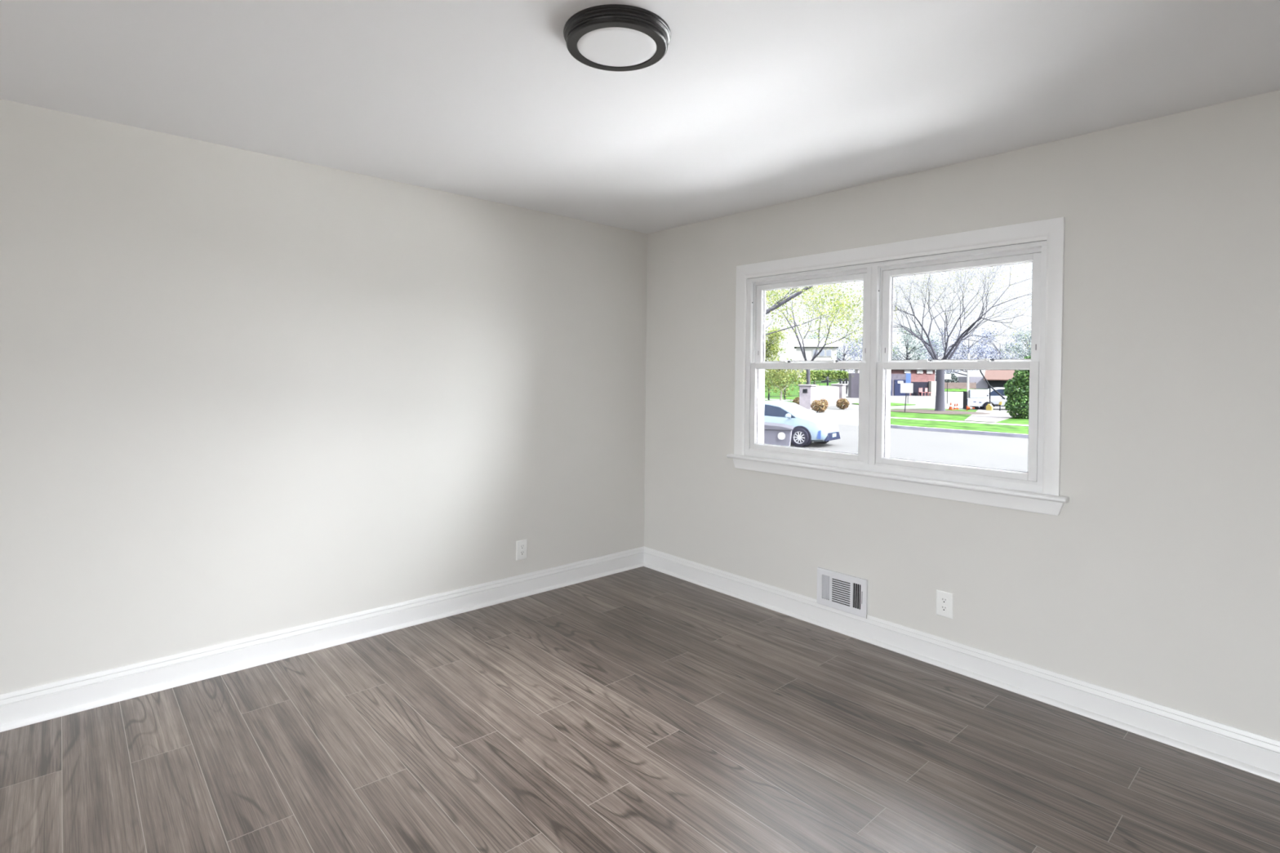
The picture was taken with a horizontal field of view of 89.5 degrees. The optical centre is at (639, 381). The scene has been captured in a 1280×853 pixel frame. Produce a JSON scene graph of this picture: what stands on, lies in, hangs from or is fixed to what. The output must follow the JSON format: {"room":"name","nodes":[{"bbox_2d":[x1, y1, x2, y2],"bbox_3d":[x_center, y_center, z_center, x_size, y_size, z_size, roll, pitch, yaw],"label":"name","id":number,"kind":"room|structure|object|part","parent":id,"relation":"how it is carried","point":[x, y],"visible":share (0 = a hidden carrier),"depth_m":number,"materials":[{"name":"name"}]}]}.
{"room":"empty bedroom","nodes":[
{"label":"empty bedroom","id":0,"kind":"room"},
{"bbox_2d":[0,98,647,694],"bbox_3d":[-2.013,0.141,3.007,5.680,2.660,0.140,0,1,-42],"label":"wall","id":1,"kind":"structure","parent":0,"point":[244,393],"depth_m":3.12,"materials":[{"name":"white paint"}]},
{"bbox_2d":[0,546,644,732],"bbox_3d":[-1.974,1.284,2.964,5.398,0.134,0.014,0,1,-42],"label":"baseboard","id":2,"kind":"structure","parent":1,"relation":"attached to","point":[21,704],"depth_m":3.13,"materials":[{"name":"white wood"}]},
{"bbox_2d":[515,538,527,560],"bbox_3d":[-0.744,1.060,4.070,0.079,0.122,0.008,0,1,-42],"label":"wall outlet","id":3,"kind":"object","parent":1,"relation":"attached to","point":[521,545],"visible":1,"depth_m":4.07,"materials":[{"name":"white plastic"}]},
{"bbox_2d":[0,566,1279,852],"bbox_3d":[-0.343,1.452,1.149,5.680,0.120,5.180,0,1,-42],"label":"floor","id":4,"kind":"structure","parent":0,"point":[642,709],"depth_m":2.36,"materials":[{"name":"brown wood"}]},
{"bbox_2d":[0,0,1279,233],"bbox_3d":[-0.314,-1.098,1.118,5.400,0.100,4.900,0,1,-42],"label":"ceiling","id":5,"kind":"structure","parent":0,"point":[748,104],"depth_m":2.29,"materials":[{"name":"white paint"}]},
{"bbox_2d":[563,4,671,71],"bbox_3d":[-0.069,-1.034,1.964,0.326,0.043,0.326,0,1,-42],"label":"ceiling light","id":6,"kind":"object","parent":5,"relation":"attached to","point":[620,37],"visible":1,"depth_m":1.91,"materials":[{"name":"brown metal"}]},
{"bbox_2d":[644,89,1279,741],"bbox_3d":[1.778,0.183,2.934,0.140,2.660,5.040,0,1,-42],"label":"wall","id":7,"kind":"structure","parent":0,"point":[1157,580],"depth_m":2.70,"materials":[{"name":"white paint"}]},
{"bbox_2d":[816,567,867,618],"bbox_3d":[1.108,1.159,3.556,0.023,0.204,0.302,0,1,-42],"label":"air vent","id":8,"kind":"object","parent":7,"relation":"in","point":[845,593],"visible":1,"depth_m":3.55,"materials":[{"name":"white metal"}]},
{"bbox_2d":[726,217,1069,515],"bbox_3d":[1.247,-0.078,3.474,0.177,1.285,1.866,0,1,-42],"label":"window","id":9,"kind":"structure","parent":7,"relation":"in","point":[1040,242],"depth_m":3.33,"materials":[{"name":"white wood"}]},
{"bbox_3d":[0.635,-0.136,4.086,0.018,1.198,0.073,0,1,-42],"label":"casing","id":10,"kind":"part","parent":9,"relation":"part of","materials":[{"name":"white wood"}]},
{"bbox_3d":[0.963,0.157,3.769,0.036,0.533,0.774,0,1,-42],"label":"sash","id":11,"kind":"part","parent":9,"relation":"part of","materials":[{"name":"clear glass"}]},
{"bbox_3d":[1.000,-0.340,3.790,0.036,0.513,0.765,0,1,-42],"label":"sash","id":12,"kind":"part","parent":9,"relation":"part of","materials":[{"name":"clear glass"}]},
{"bbox_3d":[1.519,0.170,3.150,0.036,0.533,0.760,0,1,-42],"label":"sash","id":13,"kind":"part","parent":9,"relation":"part of","materials":[{"name":"clear glass"}]},
{"bbox_3d":[1.555,-0.327,3.172,0.036,0.513,0.753,0,1,-42],"label":"sash","id":14,"kind":"part","parent":9,"relation":"part of","materials":[{"name":"clear glass"}]},
{"bbox_3d":[1.792,-0.107,2.800,0.018,1.198,0.065,0,1,-42],"label":"casing","id":15,"kind":"part","parent":9,"relation":"part of","materials":[{"name":"white wood"}]},
{"bbox_2d":[936,589,953,618],"bbox_3d":[1.485,1.086,3.149,0.008,0.122,0.079,0,1,-42],"label":"wall outlet","id":16,"kind":"object","parent":7,"relation":"attached to","point":[944,600],"visible":1,"depth_m":3.15,"materials":[{"name":"white plastic"}]},
{"bbox_2d":[941,604,946,611],"bbox_3d":[1.482,1.105,3.148,0.002,0.028,0.030,0,1,-42],"label":"receptacle","id":17,"kind":"object","parent":16,"relation":"attached to","point":[944,607],"depth_m":3.15,"materials":[{"name":"white plastic"}]},
{"bbox_2d":[941,597,946,604],"bbox_3d":[1.483,1.066,3.147,0.002,0.028,0.030,0,1,-42],"label":"receptacle","id":18,"kind":"object","parent":16,"relation":"attached to","point":[944,600],"depth_m":3.15,"materials":[{"name":"white plastic"}]},
{"bbox_2d":[643,546,1279,782],"bbox_3d":[1.661,1.325,2.949,0.014,0.134,4.898,0,1,-42],"label":"baseboard","id":19,"kind":"structure","parent":7,"relation":"attached to","point":[1249,748],"depth_m":2.89,"materials":[{"name":"white wood"}]},
{"label":"outside","id":20,"kind":"structure","parent":0,"visible":0},
{"bbox_2d":[764,373,839,399],"bbox_3d":[6.420,-1.146,151.702,114.000,3.620,150.000,0,1,-42],"label":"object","id":21,"kind":"object","parent":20,"point":[766,394],"depth_m":77.73,"materials":[{"name":"green plant"}]},
{"bbox_2d":[764,325,788,379],"bbox_3d":[21.039,-4.654,106.841,8.584,9.613,8.183,0,1,-42],"label":"tree","id":22,"kind":"object","parent":21,"relation":"on","point":[769,348],"visible":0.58,"depth_m":105.57,"materials":[{"name":"green plant"}]},
{"bbox_2d":[764,377,847,399],"bbox_3d":[15.657,0.763,64.707,18.142,2.370,0.302,0,1,-39],"label":"iron fence","id":23,"kind":"object","parent":21,"relation":"on","point":[845,380],"visible":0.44,"depth_m":66.36,"materials":[{"name":"black"}]},
{"bbox_2d":[794,338,839,377],"bbox_3d":[31.761,-3.904,116.687,7.600,7.700,8.800,1,1,14],"label":"house","id":24,"kind":"structure","parent":21,"relation":"on","point":[810,347],"depth_m":113.04,"materials":[{"name":"grey"}]},
{"bbox_3d":[31.745,-5.003,112.439,0.800,1.000,0.030,1,1,14],"label":"pane","id":25,"kind":"part","parent":24,"relation":"part of","materials":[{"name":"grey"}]},
{"bbox_3d":[32.812,-4.988,112.172,0.800,1.000,0.030,1,1,14],"label":"pane","id":26,"kind":"part","parent":24,"relation":"part of","materials":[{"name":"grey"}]},
{"bbox_2d":[800,333,843,357],"bbox_3d":[41.955,-5.720,150.031,10.392,11.158,10.259,0,1,-42],"label":"tree","id":27,"kind":"object","parent":21,"relation":"on","point":[814,337],"visible":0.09,"depth_m":148.66,"materials":[{"name":"green plant"}]},
{"bbox_2d":[800,369,848,382],"bbox_3d":[27.380,-0.860,95.013,6.307,1.900,5.874,0,1,-42],"label":"hedge","id":28,"kind":"object","parent":21,"relation":"on","point":[829,375],"visible":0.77,"depth_m":94.56,"materials":[{"name":"green plant"}]},
{"bbox_3d":[27.415,-0.334,95.007,1.000,0.850,1.000,0,1,-42],"label":"stem","id":29,"kind":"part","parent":28,"relation":"part of","materials":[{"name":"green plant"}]},
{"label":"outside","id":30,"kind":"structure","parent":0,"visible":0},
{"bbox_2d":[944,388,986,391],"bbox_3d":[58.371,1.445,117.858,28.709,0.400,25.991,0,1,-42],"label":"grass strip","id":31,"kind":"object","parent":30,"point":[945,389],"visible":0.14,"depth_m":108.71,"materials":[{"name":"green plant"}]},
{"bbox_2d":[944,373,957,382],"bbox_3d":[55.277,-0.110,115.342,2.796,3.026,2.634,0,1,-42],"label":"evergreen shrub","id":32,"kind":"object","parent":31,"relation":"on","point":[954,379],"visible":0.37,"depth_m":114.61,"materials":[{"name":"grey plant"}]},
{"bbox_2d":[944,382,976,389],"bbox_3d":[54.594,0.722,110.156,5.000,1.350,0.200,1,1,14],"label":"wooden fence","id":33,"kind":"object","parent":31,"relation":"on","point":[959,385],"visible":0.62,"depth_m":110.07,"materials":[{"name":"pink wood"}]},
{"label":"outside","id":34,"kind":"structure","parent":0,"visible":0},
{"bbox_2d":[889,408,1028,434],"bbox_3d":[22.186,2.215,32.926,19.400,0.220,24.200,0,1,-42],"label":"lawn","id":35,"kind":"structure","parent":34,"point":[916,423],"depth_m":31.85,"materials":[{"name":"green plant"}]},
{"bbox_2d":[835,262,1031,411],"bbox_3d":[21.464,-4.563,42.458,13.748,13.287,17.298,0,1,-34],"label":"bare tree","id":36,"kind":"object","parent":35,"relation":"on","point":[940,394],"visible":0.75,"depth_m":42.95,"materials":[{"name":"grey plant"}]},
{"bbox_2d":[889,408,991,414],"bbox_3d":[19.233,1.952,41.594,4.680,0.030,5.753,0,1,-42],"label":"mulch ring","id":37,"kind":"object","parent":35,"relation":"on","point":[908,411],"visible":0.83,"depth_m":41.25,"materials":[{"name":"brown soil"}]},
{"bbox_2d":[900,382,913,412],"bbox_3d":[16.930,1.020,41.009,0.740,1.862,0.066,1,1,14],"label":"sign","id":38,"kind":"object","parent":37,"relation":"on","point":[906,388],"visible":1,"depth_m":40.99,"materials":[{"name":"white metal"}]},
{"bbox_2d":[946,402,954,409],"bbox_3d":[21.647,1.701,44.966,0.340,0.505,0.340,0,1,-42],"label":"traffic cone","id":39,"kind":"object","parent":35,"relation":"on","point":[950,405],"visible":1,"depth_m":44.90,"materials":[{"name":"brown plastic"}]},
{"bbox_2d":[889,424,1028,438],"bbox_3d":[15.810,2.184,29.257,7.715,0.230,26.776,0,1,-15],"label":"curb","id":40,"kind":"object","parent":35,"relation":"on","point":[959,431],"visible":0.14,"depth_m":27.56,"materials":[{"name":"concrete"}]},
{"bbox_2d":[889,417,1028,426],"bbox_3d":[20.241,2.125,28.660,0.999,0.020,20.516,0,1,-44],"label":"sidewalk","id":41,"kind":"structure","parent":35,"relation":"on","point":[890,417],"depth_m":32.70,"materials":[{"name":"concrete"}]},
{"bbox_2d":[966,405,974,410],"bbox_3d":[22.557,1.804,44.039,0.505,0.340,0.340,1,1,23],"label":"traffic cone","id":42,"kind":"object","parent":35,"relation":"on","point":[967,407],"visible":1,"depth_m":43.98,"materials":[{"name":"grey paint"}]},
{"bbox_2d":[964,409,1017,422],"bbox_3d":[21.543,2.021,38.439,3.148,0.021,13.766,1,1,31],"label":"walkway","id":43,"kind":"structure","parent":35,"relation":"on","point":[995,416],"depth_m":37.09,"materials":[{"name":"grey concrete"}]},
{"bbox_2d":[986,403,992,410],"bbox_3d":[24.039,1.726,44.401,0.240,0.522,0.380,0,1,-42],"label":"jug","id":44,"kind":"object","parent":43,"relation":"on","point":[988,407],"visible":0.95,"depth_m":44.31,"materials":[{"name":"yellow plastic"}]},
{"bbox_2d":[1003,355,1031,418],"bbox_3d":[21.404,0.332,36.056,1.830,3.595,2.018,0,1,-42],"label":"bush","id":45,"kind":"object","parent":35,"relation":"on","point":[1019,397],"visible":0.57,"depth_m":35.77,"materials":[{"name":"green plant"}]},
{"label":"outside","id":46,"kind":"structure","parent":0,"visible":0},
{"bbox_3d":[-1.128,2.227,23.931,4.900,0.300,150.000,0,1,-42],"label":"sidewalk","id":47,"kind":"object","parent":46,"visible":0},
{"bbox_2d":[764,422,793,446],"bbox_3d":[3.458,1.636,16.257,0.780,1.169,0.968,1,1,15],"label":"bin","id":48,"kind":"object","parent":47,"relation":"on","point":[775,433],"visible":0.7,"depth_m":15.84,"materials":[{"name":"grey plastic"}]},
{"bbox_3d":[3.455,1.114,16.218,0.780,0.124,0.900,1,1,15],"label":"bin lid","id":49,"kind":"part","parent":48,"relation":"part of","materials":[{"name":"white plastic"}]},
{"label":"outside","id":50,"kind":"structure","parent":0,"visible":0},
{"bbox_2d":[764,382,1009,431],"bbox_3d":[78.646,1.995,115.843,214.550,0.296,220.000,0,1,-42],"label":"parking lot","id":51,"kind":"structure","parent":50,"point":[850,415],"depth_m":52.65,"materials":[{"name":"grey concrete"}]},
{"bbox_2d":[792,396,799,404],"bbox_3d":[12.255,1.557,49.929,0.871,0.794,0.874,0,1,-42],"label":"shrub","id":52,"kind":"object","parent":51,"relation":"on","point":[794,401],"visible":0.39,"depth_m":49.78,"materials":[{"name":"orange plant"}]},
{"bbox_2d":[810,398,828,412],"bbox_3d":[11.801,1.560,42.359,1.273,0.908,1.206,0,1,-42],"label":"shrub","id":53,"kind":"object","parent":51,"relation":"on","point":[818,406],"visible":1,"depth_m":42.14,"materials":[{"name":"orange plant"}]},
{"bbox_2d":[798,383,847,408],"bbox_3d":[14.251,1.061,49.976,1.000,1.740,8.460,1,1,35],"label":"wall","id":54,"kind":"structure","parent":51,"relation":"on","point":[808,393],"depth_m":48.74,"materials":[{"name":"stone"}]},
{"bbox_3d":[14.250,1.121,49.977,0.400,1.620,6.400,1,1,35],"label":"panel","id":55,"kind":"part","parent":54,"relation":"part of","materials":[{"name":"stone"}]},
{"bbox_2d":[835,397,849,409],"bbox_3d":[14.554,1.579,46.357,0.981,0.861,0.989,0,1,-42],"label":"shrub","id":56,"kind":"object","parent":51,"relation":"on","point":[845,402],"visible":1,"depth_m":46.13,"materials":[{"name":"orange plant"}]},
{"bbox_2d":[830,332,862,383],"bbox_3d":[49.893,-5.420,159.768,12.606,13.296,13.304,0,1,-42],"label":"tree","id":57,"kind":"object","parent":51,"relation":"on","point":[848,343],"visible":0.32,"depth_m":159.26,"materials":[{"name":"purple plant"}]},
{"bbox_2d":[848,369,859,397],"bbox_3d":[25.263,-0.049,73.231,3.000,3.900,4.900,1,1,14],"label":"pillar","id":58,"kind":"structure","parent":51,"relation":"on","point":[853,381],"depth_m":71.33,"materials":[{"name":"grey"}]},
{"bbox_2d":[845,333,903,373],"bbox_3d":[51.299,-5.181,142.429,13.118,13.267,11.922,0,1,-42],"label":"tree","id":59,"kind":"object","parent":51,"relation":"on","point":[855,349],"visible":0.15,"depth_m":141.73,"materials":[{"name":"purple plant"}]},
{"bbox_2d":[906,373,911,403],"bbox_3d":[24.099,0.592,58.013,0.420,2.700,0.063,1,1,14],"label":"sign","id":60,"kind":"object","parent":51,"relation":"on","point":[908,375],"visible":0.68,"depth_m":57.98,"materials":[{"name":"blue metal"}]},
{"bbox_2d":[890,369,936,395],"bbox_3d":[32.937,-0.059,82.657,10.200,3.600,3.400,0,1,-17],"label":"brick building","id":61,"kind":"structure","parent":51,"relation":"on","point":[923,379],"depth_m":81.98,"materials":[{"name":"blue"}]},
{"bbox_3d":[30.453,0.740,80.500,2.200,2.000,0.100,0,1,-17],"label":"garage door","id":62,"kind":"part","parent":61,"relation":"part of","materials":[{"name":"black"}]},
{"bbox_3d":[32.940,0.758,81.259,2.200,2.000,0.100,0,1,-17],"label":"garage door","id":63,"kind":"part","parent":61,"relation":"part of","materials":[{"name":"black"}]},
{"bbox_2d":[892,324,944,359],"bbox_3d":[52.275,-4.920,127.528,10.789,13.127,13.520,0,1,-42],"label":"tree","id":64,"kind":"object","parent":51,"relation":"on","point":[907,339],"visible":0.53,"depth_m":126.17,"materials":[{"name":"green plant"}]},
{"bbox_2d":[918,387,925,395],"bbox_3d":[35.496,1.286,81.263,0.560,1.000,0.560,0,1,-17],"label":"porch chair","id":65,"kind":"object","parent":51,"relation":"on","point":[920,389],"visible":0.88,"depth_m":81.42,"materials":[{"name":"red"}]},
{"bbox_2d":[924,387,931,395],"bbox_3d":[36.357,1.293,81.525,0.560,1.000,0.560,0,1,-34],"label":"porch chair","id":66,"kind":"object","parent":51,"relation":"on","point":[926,388],"visible":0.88,"depth_m":81.58,"materials":[{"name":"red"}]},
{"bbox_2d":[917,336,964,381],"bbox_3d":[66.685,-4.414,144.968,11.343,12.012,11.377,0,1,-42],"label":"tree","id":67,"kind":"object","parent":51,"relation":"on","point":[934,345],"visible":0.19,"depth_m":144.62,"materials":[{"name":"purple plant"}]},
{"bbox_2d":[944,373,951,404],"bbox_3d":[27.610,0.641,57.997,0.560,2.680,0.063,1,1,14],"label":"sign","id":68,"kind":"object","parent":51,"relation":"on","point":[947,376],"visible":0.88,"depth_m":57.98,"materials":[{"name":"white metal"}]},
{"bbox_3d":[27.609,0.806,58.002,0.052,2.350,0.052,1,1,-8],"label":"post","id":69,"kind":"part","parent":68,"relation":"part of","materials":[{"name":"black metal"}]},
{"bbox_2d":[936,324,999,376],"bbox_3d":[65.525,-4.880,130.367,11.840,13.271,12.016,0,1,-42],"label":"tree","id":70,"kind":"object","parent":51,"relation":"on","point":[964,347],"visible":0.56,"depth_m":129.28,"materials":[{"name":"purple plant"}]},
{"bbox_2d":[963,353,1005,409],"bbox_3d":[25.181,0.006,47.087,2.717,4.160,1.480,1,1,14],"label":"trailer","id":71,"kind":"object","parent":51,"relation":"on","point":[971,397],"visible":0.75,"depth_m":47.00,"materials":[{"name":"grey metal"}]},
{"bbox_3d":[23.882,1.368,47.425,0.070,1.300,0.900,1,1,14],"label":"tail plate","id":72,"kind":"part","parent":71,"relation":"part of","materials":[{"name":"black metal"}]},
{"bbox_3d":[24.707,0.890,47.214,1.140,0.620,0.300,1,1,14],"label":"panel","id":73,"kind":"part","parent":71,"relation":"part of","materials":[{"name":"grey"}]},
{"bbox_2d":[957,369,1026,389],"bbox_3d":[64.546,-0.519,117.169,10.400,4.740,10.200,1,1,14],"label":"house","id":74,"kind":"structure","parent":51,"relation":"on","point":[995,378],"depth_m":114.15,"materials":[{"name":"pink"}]},
{"bbox_2d":[969,387,1022,409],"bbox_3d":[26.853,1.272,48.928,4.963,1.700,2.320,1,1,14],"label":"car","id":75,"kind":"object","parent":51,"relation":"on","point":[995,398],"visible":0.18,"depth_m":48.15,"materials":[{"name":"grey paint"}]},
{"bbox_2d":[971,332,1026,359],"bbox_3d":[81.612,-4.849,147.935,10.990,13.137,12.908,0,1,-42],"label":"tree","id":76,"kind":"object","parent":51,"relation":"on","point":[995,356],"visible":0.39,"depth_m":147.76,"materials":[{"name":"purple plant"}]},
{"bbox_2d":[996,327,1031,359],"bbox_3d":[79.746,-4.624,131.491,12.223,13.045,12.190,0,1,-42],"label":"tree","id":77,"kind":"object","parent":51,"relation":"on","point":[1027,347],"visible":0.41,"depth_m":131.77,"materials":[{"name":"green plant"}]},
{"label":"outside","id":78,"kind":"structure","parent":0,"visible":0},
{"bbox_2d":[790,424,1028,471],"bbox_3d":[-5.227,1.985,40.416,11.050,0.295,220.000,0,1,-42],"label":"street","id":79,"kind":"structure","parent":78,"point":[1009,453],"depth_m":21.92,"materials":[{"name":"grey asphalt"}]},
{"bbox_2d":[764,400,839,447],"bbox_3d":[5.043,1.439,22.968,4.980,1.515,2.280,1,1,39],"label":"car","id":80,"kind":"object","parent":79,"relation":"on","point":[809,427],"visible":0.62,"depth_m":21.81,"materials":[{"name":"grey paint"}]},
{"bbox_2d":[785,413,791,418],"bbox_3d":[5.003,1.164,21.736,0.180,0.194,0.317,1,1,39],"label":"mirror","id":81,"kind":"object","parent":80,"relation":"attached to","point":[788,415],"depth_m":21.64,"materials":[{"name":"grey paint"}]},
{"bbox_2d":[817,430,821,439],"bbox_3d":[5.907,1.746,21.309,0.147,0.280,0.025,1,1,0],"label":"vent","id":82,"kind":"object","parent":80,"relation":"attached to","point":[819,432],"depth_m":21.30,"materials":[{"name":"blue"}]},
{"bbox_2d":[823,431,839,441],"bbox_3d":[6.406,1.835,21.864,0.340,0.260,1.184,1,1,39],"label":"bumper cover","id":83,"kind":"object","parent":80,"relation":"attached to","point":[828,436],"depth_m":21.58,"materials":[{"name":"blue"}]},
{"bbox_2d":[764,285,861,337],"bbox_3d":[5.771,-2.923,30.634,10.844,10.188,5.914,1,1,-3],"label":"street tree","id":84,"kind":"object","parent":79,"relation":"on","point":[777,304],"visible":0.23,"depth_m":29.97,"materials":[{"name":"green plant"}]},
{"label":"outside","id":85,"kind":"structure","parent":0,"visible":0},
{"bbox_3d":[9.019,1.793,58.335,9.000,0.160,16.400,0,1,-42],"label":"verge","id":86,"kind":"object","parent":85,"visible":0},
{"bbox_2d":[764,355,818,400],"bbox_3d":[12.475,-0.181,56.358,6.321,4.231,5.192,0,1,-42],"label":"sapling","id":87,"kind":"object","parent":86,"relation":"on","point":[780,375],"visible":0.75,"depth_m":55.20,"materials":[{"name":"green plant"}]},
{"bbox_2d":[765,281,907,384],"bbox_3d":[14.865,-5.825,55.276,13.480,15.596,13.798,1,1,-3],"label":"leafy tree","id":88,"kind":"object","parent":86,"relation":"on","point":[807,374],"visible":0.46,"depth_m":53.32,"materials":[{"name":"green plant"}]},
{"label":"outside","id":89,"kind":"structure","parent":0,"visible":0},
{"bbox_2d":[852,402,915,405],"bbox_3d":[20.419,1.958,55.005,8.500,0.160,4.600,0,1,-42],"label":"verge","id":90,"kind":"structure","parent":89,"point":[891,403],"depth_m":54.20,"materials":[{"name":"green plant"}]}
]}

